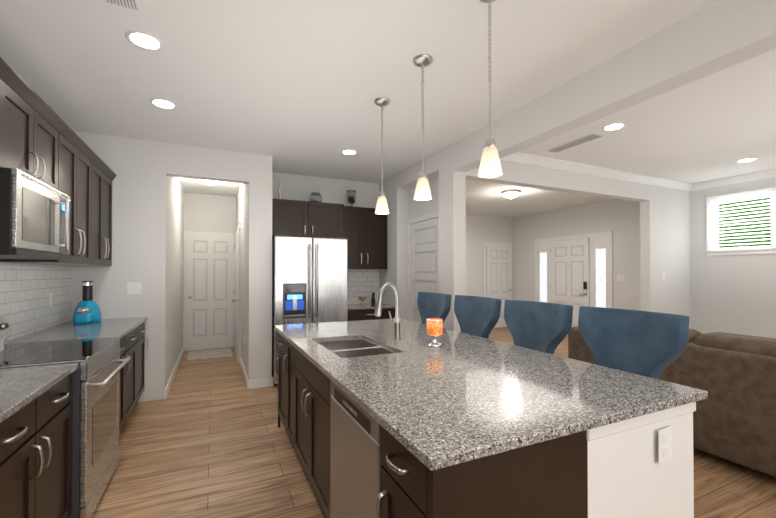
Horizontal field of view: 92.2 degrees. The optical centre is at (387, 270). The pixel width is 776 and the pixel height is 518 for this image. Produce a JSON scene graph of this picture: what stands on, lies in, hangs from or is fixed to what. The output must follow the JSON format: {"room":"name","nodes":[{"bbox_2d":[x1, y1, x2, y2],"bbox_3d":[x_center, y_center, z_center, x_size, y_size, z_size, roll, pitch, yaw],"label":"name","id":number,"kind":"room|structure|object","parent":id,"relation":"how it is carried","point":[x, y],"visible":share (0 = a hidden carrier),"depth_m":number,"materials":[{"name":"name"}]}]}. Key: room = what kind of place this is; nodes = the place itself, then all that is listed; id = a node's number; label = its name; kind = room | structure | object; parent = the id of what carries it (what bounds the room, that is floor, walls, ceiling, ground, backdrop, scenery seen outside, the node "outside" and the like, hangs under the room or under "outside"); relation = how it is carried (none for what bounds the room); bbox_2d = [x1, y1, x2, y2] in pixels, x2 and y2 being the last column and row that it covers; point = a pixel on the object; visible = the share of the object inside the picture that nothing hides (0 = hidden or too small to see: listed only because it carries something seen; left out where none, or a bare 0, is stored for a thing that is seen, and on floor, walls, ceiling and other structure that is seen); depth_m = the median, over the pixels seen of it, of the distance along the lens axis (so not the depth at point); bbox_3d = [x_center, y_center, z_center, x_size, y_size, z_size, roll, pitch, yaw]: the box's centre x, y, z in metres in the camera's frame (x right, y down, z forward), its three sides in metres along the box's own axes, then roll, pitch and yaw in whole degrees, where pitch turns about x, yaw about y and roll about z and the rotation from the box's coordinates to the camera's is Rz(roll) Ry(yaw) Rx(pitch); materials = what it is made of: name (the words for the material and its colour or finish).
{"room":"kitchen","nodes":[
{"label":"kitchen","id":0,"kind":"room"},
{"bbox_2d":[0,263,71,266],"bbox_3d":[-1.594,-0.027,0.291,0.122,2.740,7.610,0,-1,-25],"label":"wall","id":1,"kind":"structure","parent":0,"point":[0,263],"depth_m":2.88,"materials":[{"name":"paint"}]},
{"bbox_2d":[0,79,57,189],"bbox_3d":[-2.155,-0.710,2.072,0.365,0.424,0.756,0,-1,-25],"label":"upper cabinet","id":2,"kind":"object","parent":1,"relation":"attached to","point":[28,139],"visible":0.9,"depth_m":2.06,"materials":[{"name":"brown wood"}]},
{"bbox_2d":[0,167,69,259],"bbox_3d":[-2.113,-0.282,2.088,0.434,0.422,0.752,0,-1,-25],"label":"microwave","id":3,"kind":"object","parent":2,"relation":"attached to","point":[34,218],"visible":1,"depth_m":1.98,"materials":[{"name":"silver metal"}]},
{"bbox_2d":[0,264,71,340],"bbox_3d":[-1.891,0.207,1.077,0.008,0.515,5.689,0,-1,-25],"label":"tile backsplash","id":4,"kind":"structure","parent":1,"relation":"attached to","point":[25,291],"depth_m":2.87,"materials":[{"name":"white tile"}]},
{"bbox_2d":[48,292,52,305],"bbox_3d":[-2.861,0.248,3.169,0.007,0.116,0.072,0,-1,-25],"label":"outlet","id":5,"kind":"object","parent":4,"relation":"attached to","point":[50,298],"visible":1,"depth_m":3.16,"materials":[{"name":"white plastic"}]},
{"bbox_2d":[0,132,95,265],"bbox_3d":[-2.501,-0.483,2.764,0.327,0.866,0.787,0,-1,-25],"label":"upper cabinet","id":6,"kind":"object","parent":1,"relation":"attached to","point":[84,183],"depth_m":2.84,"materials":[{"name":"brown wood"}]},
{"bbox_2d":[96,167,111,265],"bbox_3d":[-2.785,-0.478,3.370,0.327,0.866,0.787,0,-1,-25],"label":"upper cabinet","id":7,"kind":"object","parent":1,"relation":"attached to","point":[103,183],"depth_m":3.50,"materials":[{"name":"brown wood"}]},
{"bbox_2d":[148,141,167,400],"bbox_3d":[-3.033,0.015,5.249,0.120,2.740,2.830,0,-1,-25],"label":"wall","id":8,"kind":"structure","parent":0,"point":[157,211],"depth_m":3.97,"materials":[{"name":"paint"}]},
{"bbox_2d":[165,346,183,398],"bbox_3d":[-2.944,1.335,5.206,0.014,0.100,2.724,0,-1,-25],"label":"baseboard","id":9,"kind":"structure","parent":8,"relation":"attached to","point":[174,371],"depth_m":4.71,"materials":[{"name":"white wood"}]},
{"bbox_2d":[72,131,247,401],"bbox_3d":[-2.381,0.005,4.058,1.590,2.740,0.120,0,-1,-25],"label":"wall","id":10,"kind":"structure","parent":0,"point":[130,159],"depth_m":3.94,"materials":[{"name":"paint"}]},
{"bbox_2d":[127,282,141,294],"bbox_3d":[-2.627,0.189,3.867,0.127,0.125,0.013,0,-1,-25],"label":"switch plate","id":11,"kind":"object","parent":10,"relation":"attached to","point":[134,287],"visible":1,"depth_m":3.87,"materials":[{"name":"white plastic"}]},
{"bbox_2d":[183,231,234,350],"bbox_3d":[-3.143,0.362,6.613,0.838,2.069,0.016,0,-1,-25],"label":"door frame","id":12,"kind":"structure","parent":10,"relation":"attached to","point":[184,313],"depth_m":6.44,"materials":[{"name":"white wood"}]},
{"bbox_2d":[186,233,234,350],"bbox_3d":[-3.116,0.378,6.569,0.771,2.022,0.114,0,-1,-25],"label":"door","id":13,"kind":"structure","parent":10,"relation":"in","point":[209,290],"depth_m":6.58,"materials":[{"name":"white wood"}]},
{"bbox_2d":[248,153,275,379],"bbox_3d":[-2.100,0.019,5.686,0.260,2.740,2.830,0,-1,-25],"label":"wall","id":14,"kind":"structure","parent":0,"point":[261,178],"depth_m":4.40,"materials":[{"name":"paint"}]},
{"bbox_2d":[232,227,239,361],"bbox_3d":[-2.435,0.372,5.946,0.114,2.022,0.811,0,-1,-25],"label":"hall door","id":15,"kind":"structure","parent":14,"relation":"in","point":[236,300],"depth_m":5.76,"materials":[{"name":"white wood"}]},
{"bbox_2d":[237,222,240,362],"bbox_3d":[-2.386,0.342,5.963,0.016,2.099,0.938,0,-1,-25],"label":"door frame","id":16,"kind":"structure","parent":14,"relation":"attached to","point":[239,225],"depth_m":5.54,"materials":[{"name":"white wood"}]},
{"bbox_2d":[240,357,249,388],"bbox_3d":[-1.899,1.333,4.922,0.014,0.100,1.324,0,-1,-25],"label":"baseboard","id":17,"kind":"structure","parent":14,"relation":"attached to","point":[247,381],"depth_m":4.70,"materials":[{"name":"white wood"}]},
{"bbox_2d":[276,172,379,290],"bbox_3d":[-0.889,0.018,5.540,1.770,2.740,0.120,0,-1,-25],"label":"wall","id":18,"kind":"structure","parent":0,"point":[293,186],"depth_m":5.49,"materials":[{"name":"paint"}]},
{"bbox_2d":[272,198,343,239],"bbox_3d":[-1.132,-0.654,5.061,0.938,0.464,0.548,0,-1,-25],"label":"upper cabinet","id":19,"kind":"object","parent":18,"relation":"attached to","point":[292,218],"depth_m":4.80,"materials":[{"name":"brown wood"}]},
{"bbox_2d":[277,181,281,198],"bbox_3d":[-1.408,-1.024,4.854,0.070,0.271,0.070,0,-1,-25],"label":"decorative figurine","id":20,"kind":"object","parent":19,"relation":"on","point":[279,193],"visible":0.71,"depth_m":4.84,"materials":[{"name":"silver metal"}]},
{"bbox_2d":[309,192,321,201],"bbox_3d":[-0.986,-0.967,5.084,0.184,0.160,0.184,0,-1,-25],"label":"glass bowl","id":21,"kind":"object","parent":19,"relation":"on","point":[315,197],"visible":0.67,"depth_m":5.01,"materials":[{"name":"white"}]},
{"bbox_2d":[348,269,378,303],"bbox_3d":[-0.491,0.244,5.654,0.770,0.519,0.008,0,-1,-25],"label":"tile backsplash","id":22,"kind":"structure","parent":18,"relation":"attached to","point":[363,282],"depth_m":5.70,"materials":[{"name":"white tile"}]},
{"bbox_2d":[344,206,386,268],"bbox_3d":[-0.415,-0.459,5.517,0.745,0.886,0.328,0,-1,-25],"label":"upper cabinet","id":23,"kind":"object","parent":18,"relation":"attached to","point":[363,230],"depth_m":5.38,"materials":[{"name":"brown wood"}]},
{"bbox_2d":[347,190,355,206],"bbox_3d":[-0.534,-1.029,5.462,0.136,0.250,0.136,0,-1,-25],"label":"hurricane vase","id":24,"kind":"object","parent":23,"relation":"on","point":[351,196],"visible":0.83,"depth_m":5.42,"materials":[{"name":"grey glass"}]},
{"bbox_2d":[0,0,775,217],"bbox_3d":[1.566,-1.432,3.268,8.420,0.120,10.500,0,-1,-25],"label":"ceiling","id":25,"kind":"structure","parent":0,"point":[297,87],"depth_m":2.74,"materials":[{"name":"paint"}]},
{"bbox_2d":[104,0,140,11],"bbox_3d":[-1.317,-1.379,1.808,0.160,0.010,0.340,0,-1,-25],"label":"ceiling vent","id":26,"kind":"object","parent":25,"relation":"in","point":[133,5],"visible":1,"depth_m":1.93,"materials":[{"name":"white metal"}]},
{"bbox_2d":[125,30,163,50],"bbox_3d":[-1.462,-1.377,2.247,0.196,0.006,0.196,0,-1,-25],"label":"recessed light","id":27,"kind":"object","parent":25,"relation":"in","point":[144,40],"visible":1,"depth_m":2.24,"materials":[{"name":"white"}]},
{"bbox_2d":[150,98,176,108],"bbox_3d":[-1.851,-1.370,3.081,0.196,0.006,0.196,0,-1,-25],"label":"recessed light","id":28,"kind":"object","parent":25,"relation":"in","point":[162,103],"visible":1,"depth_m":3.07,"materials":[{"name":"white"}]},
{"bbox_2d":[200,179,219,185],"bbox_3d":[-2.584,-1.290,5.421,0.330,0.127,0.330,0,-1,-25],"label":"flush-mount ceiling light","id":29,"kind":"object","parent":25,"relation":"attached to","point":[210,182],"visible":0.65,"depth_m":5.37,"materials":[{"name":"white glass"}]},
{"bbox_2d":[341,149,357,154],"bbox_3d":[-0.447,-1.360,4.312,0.196,0.006,0.196,0,-1,-25],"label":"recessed light","id":30,"kind":"object","parent":25,"relation":"in","point":[348,152],"visible":1,"depth_m":4.31,"materials":[{"name":"white"}]},
{"bbox_2d":[374,98,389,213],"bbox_3d":[-0.048,-0.917,3.032,0.128,0.912,0.128,0,-1,-25],"label":"pendant light","id":31,"kind":"object","parent":25,"relation":"hanging from","point":[382,206],"visible":1,"depth_m":3.01,"materials":[{"name":"white glass"}]},
{"bbox_2d":[413,54,432,199],"bbox_3d":[0.227,-0.922,2.444,0.128,0.912,0.128,0,-1,-25],"label":"pendant light","id":32,"kind":"object","parent":25,"relation":"hanging from","point":[422,191],"visible":1,"depth_m":2.42,"materials":[{"name":"white glass"}]},
{"bbox_2d":[478,0,501,177],"bbox_3d":[0.505,-0.927,1.851,0.128,0.912,0.128,0,-1,-25],"label":"pendant light","id":33,"kind":"object","parent":25,"relation":"hanging from","point":[490,166],"visible":1,"depth_m":1.83,"materials":[{"name":"white glass"}]},
{"bbox_2d":[501,189,520,198],"bbox_3d":[2.103,-1.282,6.389,0.330,0.127,0.330,0,-1,-25],"label":"flush-mount ceiling light","id":34,"kind":"object","parent":25,"relation":"attached to","point":[511,193],"visible":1,"depth_m":6.29,"materials":[{"name":"white glass"}]},
{"bbox_2d":[546,133,604,152],"bbox_3d":[1.997,-1.360,4.021,0.160,0.010,0.600,0,-1,-25],"label":"ceiling vent","id":35,"kind":"object","parent":25,"relation":"in","point":[581,140],"visible":0.98,"depth_m":3.97,"materials":[{"name":"white metal"}]},
{"bbox_2d":[602,123,625,130],"bbox_3d":[2.155,-1.366,3.565,0.196,0.006,0.196,0,-1,-25],"label":"recessed light","id":36,"kind":"object","parent":25,"relation":"in","point":[613,126],"visible":1,"depth_m":3.55,"materials":[{"name":"white"}]},
{"bbox_2d":[453,0,775,171],"bbox_3d":[2.091,-1.241,1.248,0.160,0.295,6.200,0,-1,-25],"label":"beam","id":37,"kind":"structure","parent":25,"relation":"attached to","point":[716,36],"depth_m":2.27,"materials":[{"name":"paint"}]},
{"bbox_2d":[736,158,757,162],"bbox_3d":[4.435,-1.357,4.616,0.196,0.006,0.196,0,-1,-25],"label":"recessed light","id":38,"kind":"object","parent":25,"relation":"in","point":[746,160],"visible":0.96,"depth_m":4.62,"materials":[{"name":"white"}]},
{"bbox_2d":[380,149,443,327],"bbox_3d":[-0.051,0.021,5.872,0.210,2.740,3.690,0,-1,-25],"label":"wall","id":39,"kind":"structure","parent":0,"point":[396,187],"depth_m":5.27,"materials":[{"name":"paint"}]},
{"bbox_2d":[407,177,438,319],"bbox_3d":[0.519,0.117,4.835,0.055,2.530,1.070,0,-1,-25],"label":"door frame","id":40,"kind":"structure","parent":39,"relation":"attached to","point":[421,210],"depth_m":5.04,"materials":[{"name":"white paint"}]},
{"bbox_2d":[410,217,438,322],"bbox_3d":[0.456,0.363,4.887,0.114,2.022,0.801,0,-1,-25],"label":"pantry door","id":41,"kind":"structure","parent":39,"relation":"in","point":[424,256],"depth_m":4.94,"materials":[{"name":"white wood"}]},
{"bbox_2d":[91,327,775,517],"bbox_3d":[1.566,1.418,3.244,8.420,0.100,10.500,0,-1,-25],"label":"floor","id":42,"kind":"structure","parent":0,"point":[207,438],"depth_m":2.61,"materials":[{"name":"brown wood"}]},
{"bbox_2d":[0,373,71,517],"bbox_3d":[-1.684,0.925,1.345,0.613,0.854,0.927,0,-1,-25],"label":"base cabinet","id":43,"kind":"object","parent":42,"relation":"on","point":[36,458],"visible":0.94,"depth_m":1.49,"materials":[{"name":"brown wood"}]},
{"bbox_2d":[0,317,147,422],"bbox_3d":[-1.605,0.481,1.209,0.639,0.030,5.689,0,-1,-25],"label":"countertop","id":44,"kind":"structure","parent":43,"relation":"on","point":[21,387],"depth_m":1.79,"materials":[{"name":"stone"}]},
{"bbox_2d":[73,281,101,323],"bbox_3d":[-2.793,0.293,3.460,0.212,0.382,0.281,0,-1,-25],"label":"appliance","id":45,"kind":"object","parent":44,"relation":"on","point":[87,310],"visible":1,"depth_m":3.44,"materials":[{"name":"teal plastic"}]},
{"bbox_2d":[0,316,130,517],"bbox_3d":[-1.981,0.822,2.141,0.726,1.075,0.756,0,-1,-25],"label":"range","id":46,"kind":"object","parent":42,"relation":"on","point":[95,400],"visible":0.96,"depth_m":2.06,"materials":[{"name":"grey metal"}]},
{"bbox_2d":[118,327,137,431],"bbox_3d":[-2.423,0.939,2.924,0.613,0.854,1.031,0,-1,-25],"label":"base cabinet","id":47,"kind":"object","parent":42,"relation":"on","point":[132,371],"depth_m":3.17,"materials":[{"name":"brown wood"}]},
{"bbox_2d":[138,322,145,399],"bbox_3d":[-2.706,0.944,3.529,0.613,0.854,0.545,0,-1,-25],"label":"base cabinet","id":48,"kind":"object","parent":42,"relation":"on","point":[141,328],"depth_m":3.74,"materials":[{"name":"brown wood"}]},
{"bbox_2d":[187,348,231,360],"bbox_3d":[-2.952,1.389,6.208,0.650,0.008,0.740,0,-1,-25],"label":"mat","id":49,"kind":"object","parent":42,"relation":"on","point":[209,354],"visible":0.96,"depth_m":6.13,"materials":[{"name":"beige fabric"}]},
{"bbox_2d":[272,235,347,384],"bbox_3d":[-1.074,0.482,4.900,0.905,1.800,0.856,0,-1,-25],"label":"refrigerator","id":50,"kind":"object","parent":42,"relation":"on","point":[309,279],"visible":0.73,"depth_m":4.54,"materials":[{"name":"grey metal"}]},
{"bbox_2d":[348,308,394,320],"bbox_3d":[-0.350,0.959,5.365,0.745,0.854,0.636,0,-1,-25],"label":"base cabinet","id":51,"kind":"object","parent":42,"relation":"on","point":[361,314],"visible":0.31,"depth_m":5.10,"materials":[{"name":"brown wood"}]},
{"bbox_2d":[348,303,394,309],"bbox_3d":[-0.358,0.516,5.373,0.764,0.030,0.624,0,-1,-25],"label":"countertop","id":52,"kind":"structure","parent":51,"relation":"on","point":[356,306],"depth_m":5.20,"materials":[{"name":"stone"}]},
{"bbox_2d":[358,297,366,303],"bbox_3d":[-0.383,0.452,5.553,0.140,0.100,0.140,0,-1,-25],"label":"bowl","id":53,"kind":"object","parent":52,"relation":"on","point":[361,299],"visible":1,"depth_m":5.51,"materials":[{"name":"brown"}]},
{"bbox_2d":[371,292,375,303],"bbox_3d":[-0.220,0.414,5.629,0.068,0.177,0.066,0,-1,-25],"label":"bottle","id":54,"kind":"object","parent":52,"relation":"on","point":[373,301],"visible":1,"depth_m":5.61,"materials":[{"name":"black glass"}]},
{"bbox_2d":[417,292,451,323],"bbox_3d":[0.242,0.792,3.436,0.551,1.159,0.530,0,-1,-25],"label":"stool","id":55,"kind":"object","parent":42,"relation":"on","point":[433,305],"visible":0.38,"depth_m":3.53,"materials":[{"name":"blue fabric"}]},
{"bbox_2d":[454,295,500,338],"bbox_3d":[0.510,0.787,2.865,0.551,1.159,0.530,0,-1,-25],"label":"stool","id":56,"kind":"object","parent":42,"relation":"on","point":[478,316],"visible":0.33,"depth_m":2.93,"materials":[{"name":"blue fabric"}]},
{"bbox_2d":[274,330,695,517],"bbox_3d":[0.106,0.933,2.352,1.240,0.854,2.570,0,-1,-25],"label":"kitchen island","id":57,"kind":"object","parent":42,"relation":"on","point":[354,467],"depth_m":1.30,"materials":[{"name":"brown wood"}]},
{"bbox_2d":[274,318,707,473],"bbox_3d":[0.119,0.501,2.362,1.254,0.051,2.610,0,-1,-25],"label":"island countertop","id":58,"kind":"structure","parent":57,"relation":"on","point":[468,398],"depth_m":1.45,"materials":[{"name":"grey stone"}]},
{"bbox_2d":[324,338,394,352],"bbox_3d":[-0.219,0.604,2.393,0.440,0.196,0.740,0,-1,-25],"label":"sink","id":59,"kind":"object","parent":58,"relation":"in","point":[335,345],"depth_m":2.49,"materials":[{"name":"silver metal"}]},
{"bbox_2d":[375,282,401,337],"bbox_3d":[-0.009,0.279,2.561,0.227,0.394,0.166,0,-1,-25],"label":"faucet","id":60,"kind":"object","parent":58,"relation":"on","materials":[{"name":"silver metal"}]},
{"bbox_2d":[426,318,442,346],"bbox_3d":[0.295,0.391,2.359,0.106,0.167,0.106,0,-1,-25],"label":"candle holder","id":61,"kind":"object","parent":58,"relation":"on","point":[434,328],"visible":1,"depth_m":2.32,"materials":[{"name":"orange glass"}]},
{"bbox_2d":[658,427,671,463],"bbox_3d":[1.010,0.637,1.360,0.080,0.120,0.003,0,-1,-25],"label":"outlet","id":62,"kind":"object","parent":57,"relation":"attached to","point":[664,433],"depth_m":1.36,"materials":[{"name":"white plastic"}]},
{"bbox_2d":[504,299,572,353],"bbox_3d":[0.764,0.782,2.322,0.551,1.159,0.530,0,-1,-25],"label":"stool","id":63,"kind":"object","parent":42,"relation":"on","point":[545,327],"visible":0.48,"depth_m":2.38,"materials":[{"name":"blue fabric"}]},
{"bbox_2d":[578,306,689,378],"bbox_3d":[1.014,0.778,1.787,0.551,1.159,0.530,0,-1,-25],"label":"stool","id":64,"kind":"object","parent":42,"relation":"on","point":[648,344],"visible":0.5,"depth_m":1.84,"materials":[{"name":"blue fabric"}]},
{"bbox_2d":[568,326,775,476],"bbox_3d":[3.736,0.908,2.304,2.450,0.905,4.150,0,-1,-25],"label":"sofa","id":65,"kind":"object","parent":42,"relation":"on","point":[734,413],"visible":0.5,"depth_m":2.51,"materials":[{"name":"brown fabric"}]},
{"bbox_2d":[444,144,691,331],"bbox_3d":[2.712,0.013,5.029,4.500,2.740,0.180,0,-1,-25],"label":"wall","id":66,"kind":"structure","parent":0,"point":[651,225],"depth_m":5.78,"materials":[{"name":"paint"}]},
{"bbox_2d":[484,242,512,299],"bbox_3d":[2.731,0.370,9.231,0.898,2.099,0.016,0,-1,-25],"label":"door frame","id":67,"kind":"structure","parent":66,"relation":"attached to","point":[494,243],"depth_m":9.23,"materials":[{"name":"white wood"}]},
{"bbox_2d":[486,245,511,327],"bbox_3d":[2.748,0.400,9.181,0.771,2.022,0.114,0,-1,-25],"label":"door","id":68,"kind":"structure","parent":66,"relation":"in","point":[498,271],"depth_m":9.21,"materials":[{"name":"white wood"}]},
{"bbox_2d":[550,238,589,335],"bbox_3d":[3.817,0.376,7.898,0.080,2.047,0.927,0,-1,-25],"label":"front door","id":69,"kind":"structure","parent":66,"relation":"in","point":[570,282],"depth_m":7.85,"materials":[{"name":"white wood"}]},
{"bbox_2d":[535,231,612,307],"bbox_3d":[3.847,0.338,7.907,0.018,2.140,1.875,0,-1,-25],"label":"door frame","id":70,"kind":"structure","parent":66,"relation":"attached to","point":[601,266],"depth_m":7.41,"materials":[{"name":"white paint"}]},
{"bbox_2d":[499,152,692,190],"bbox_3d":[2.835,-1.310,4.977,4.170,0.095,0.078,0,-1,-25],"label":"crown molding","id":71,"kind":"structure","parent":66,"relation":"attached to","point":[534,160],"depth_m":4.90,"materials":[{"name":"white paint"}]},
{"bbox_2d":[617,275,623,280],"bbox_3d":[4.311,0.143,6.925,0.013,0.125,0.127,0,-1,-25],"label":"light switch","id":72,"kind":"object","parent":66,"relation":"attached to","point":[620,277],"visible":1,"depth_m":6.93,"materials":[{"name":"white plastic"}]},
{"bbox_3d":[-1.276,-0.503,0.145,0.325,0.870,3.468,0,-1,-25],"label":"upper cabinet","id":73,"kind":"object","parent":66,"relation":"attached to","visible":0},
{"bbox_2d":[0,57,116,180],"bbox_3d":[-1.730,-0.963,1.162,0.362,0.064,5.687,0,-1,-25],"label":"crown molding","id":74,"kind":"structure","parent":73,"relation":"on","point":[13,80],"depth_m":2.26,"materials":[{"name":"brown wood"}]},
{"bbox_2d":[692,176,775,337],"bbox_3d":[5.335,0.012,4.899,0.120,2.740,10.320,0,-1,-25],"label":"wall","id":75,"kind":"structure","parent":0,"point":[735,294],"depth_m":5.46,"materials":[{"name":"paint"}]},
{"bbox_2d":[691,168,775,190],"bbox_3d":[6.068,-1.325,3.111,0.078,0.095,6.200,0,-1,-25],"label":"crown molding","id":76,"kind":"structure","parent":75,"relation":"attached to","point":[768,173],"depth_m":5.37,"materials":[{"name":"white"}]},
{"bbox_2d":[705,187,775,255],"bbox_3d":[5.096,-0.669,5.372,0.145,0.894,0.834,0,-1,-25],"label":"living room window","id":77,"kind":"structure","parent":75,"relation":"in","point":[742,223],"depth_m":5.38,"materials":[{"name":"white"}]}
]}

